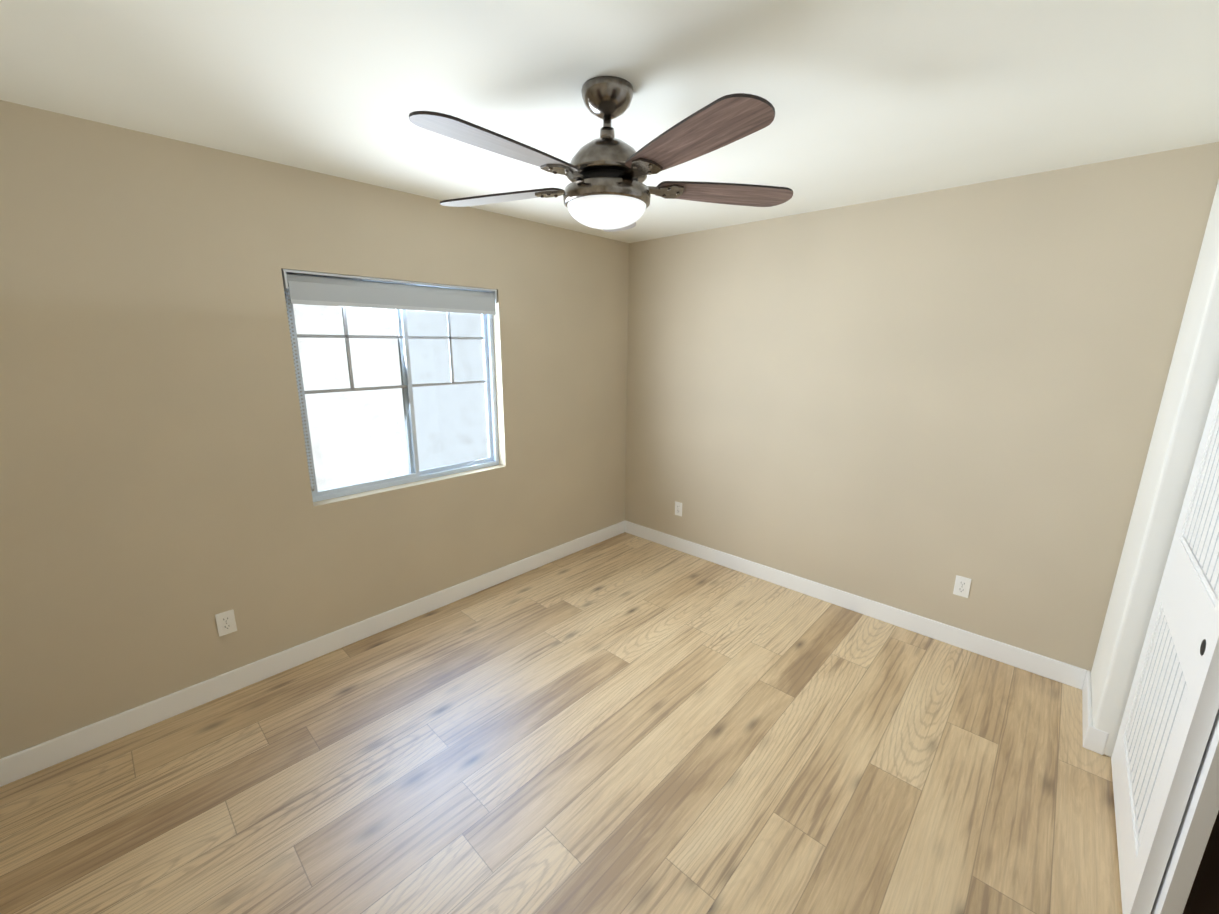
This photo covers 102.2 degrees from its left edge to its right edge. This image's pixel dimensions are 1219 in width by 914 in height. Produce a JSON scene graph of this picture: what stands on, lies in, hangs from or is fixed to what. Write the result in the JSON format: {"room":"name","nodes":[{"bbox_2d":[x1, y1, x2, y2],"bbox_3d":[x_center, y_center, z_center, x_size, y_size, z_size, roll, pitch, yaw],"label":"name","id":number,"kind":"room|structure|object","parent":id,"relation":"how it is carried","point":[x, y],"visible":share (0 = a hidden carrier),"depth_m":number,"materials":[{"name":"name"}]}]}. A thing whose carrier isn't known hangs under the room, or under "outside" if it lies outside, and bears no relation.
{"room":"empty bedroom","nodes":[
{"label":"empty bedroom","id":0,"kind":"room"},
{"bbox_2d":[0,100,628,758],"bbox_3d":[-1.201,-0.222,2.896,0.160,2.440,3.780,12,18,42],"label":"wall","id":1,"kind":"structure","parent":0,"point":[160,508],"depth_m":2.18,"materials":[{"name":"beige paint"}]},
{"bbox_2d":[215,609,236,636],"bbox_3d":[-1.817,0.787,2.333,0.008,0.115,0.070,12,18,42],"label":"outlet","id":2,"kind":"object","parent":1,"relation":"attached to","point":[226,622],"visible":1,"depth_m":2.33,"materials":[{"name":"white plastic"}]},
{"bbox_2d":[0,521,623,786],"bbox_3d":[-1.143,0.927,3.099,0.018,0.110,3.780,12,18,42],"label":"baseboard","id":3,"kind":"structure","parent":1,"relation":"attached to","point":[62,748],"depth_m":2.43,"materials":[{"name":"white wood"}]},
{"bbox_2d":[284,273,498,501],"bbox_3d":[-1.190,-0.420,2.894,0.066,1.157,1.188,12,18,42],"label":"window","id":4,"kind":"structure","parent":1,"relation":"in","point":[415,474],"depth_m":2.92,"materials":[{"name":"white plastic"}]},
{"bbox_2d":[281,269,496,490],"bbox_3d":[-1.140,-0.443,2.841,0.064,1.084,1.172,12,18,42],"label":"roller blind","id":5,"kind":"object","parent":4,"relation":"attached to","point":[314,289],"visible":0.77,"depth_m":2.61,"materials":[{"name":"white fabric"}]},
{"bbox_2d":[0,532,1218,913],"bbox_3d":[0.313,1.355,1.801,4.326,0.120,4.100,12,18,42],"label":"floor","id":6,"kind":"structure","parent":0,"point":[624,722],"depth_m":1.93,"materials":[{"name":"brown wood"}]},
{"bbox_2d":[0,0,1218,242],"bbox_3d":[0.329,-1.139,1.225,4.326,0.120,4.100,12,18,42],"label":"ceiling","id":7,"kind":"structure","parent":0,"point":[872,100],"depth_m":1.50,"materials":[{"name":"white paint"}]},
{"bbox_2d":[409,76,792,231],"bbox_3d":[-0.037,-0.948,1.548,1.272,0.403,1.229,12,18,42],"label":"ceiling fan","id":8,"kind":"object","parent":7,"relation":"hanging from","point":[607,172],"visible":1,"depth_m":1.48,"materials":[{"name":"brown wood"}]},
{"bbox_2d":[625,142,1218,670],"bbox_3d":[1.666,-0.208,2.917,4.326,2.440,0.160,12,18,42],"label":"wall","id":9,"kind":"structure","parent":0,"point":[917,404],"depth_m":2.69,"materials":[{"name":"beige paint"}]},
{"bbox_2d":[675,501,681,516],"bbox_3d":[0.560,0.422,4.000,0.070,0.115,0.008,12,18,42],"label":"outlet","id":10,"kind":"object","parent":9,"relation":"attached to","point":[678,508],"visible":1,"depth_m":4.00,"materials":[{"name":"white plastic"}]},
{"bbox_2d":[624,520,1079,687],"bbox_3d":[1.259,0.867,3.427,3.016,0.110,0.014,12,18,42],"label":"baseboard","id":11,"kind":"structure","parent":9,"relation":"attached to","point":[1041,665],"depth_m":3.03,"materials":[{"name":"white wood"}]},
{"bbox_2d":[953,575,971,597],"bbox_3d":[1.957,0.720,2.730,0.070,0.115,0.008,12,18,42],"label":"outlet","id":12,"kind":"object","parent":9,"relation":"attached to","point":[962,586],"visible":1,"depth_m":2.73,"materials":[{"name":"white plastic"}]},
{"bbox_2d":[1091,180,1218,756],"bbox_3d":[1.142,0.286,0.767,0.160,2.440,3.780,12,18,42],"label":"door frame","id":13,"kind":"structure","parent":0,"point":[1188,394],"depth_m":1.88,"materials":[{"name":"paint"}]},
{"bbox_2d":[1076,668,1103,753],"bbox_3d":[2.184,1.147,2.241,0.030,0.110,0.472,12,18,42],"label":"baseboard","id":14,"kind":"structure","parent":13,"relation":"attached to","point":[1093,737],"depth_m":2.15,"materials":[{"name":"white wood"}]},
{"label":"outside","id":15,"kind":"structure","parent":0,"visible":0},
{"bbox_2d":[293,304,487,490],"bbox_3d":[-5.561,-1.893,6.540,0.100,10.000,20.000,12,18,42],"label":"window glass","id":16,"kind":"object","parent":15,"point":[342,453],"depth_m":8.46,"materials":[{"name":"clear glass"}]},
{"bbox_3d":[1.556,0.390,1.207,0.126,2.044,1.614,12,18,42],"label":"door track","id":17,"kind":"object","parent":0,"visible":0},
{"bbox_2d":[1111,378,1218,913],"bbox_3d":[1.794,0.328,1.484,0.038,2.018,0.842,12,18,42],"label":"closet door","id":18,"kind":"structure","parent":17,"relation":"attached to","point":[1169,715],"depth_m":1.49,"materials":[{"name":"white paint"}]},
{"bbox_2d":[1150,709,1218,913],"bbox_3d":[1.794,0.341,1.428,0.036,2.018,0.845,12,18,42],"label":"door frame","id":19,"kind":"structure","parent":17,"relation":"attached to","point":[1190,843],"depth_m":1.27,"materials":[{"name":"white paint"}]}
]}

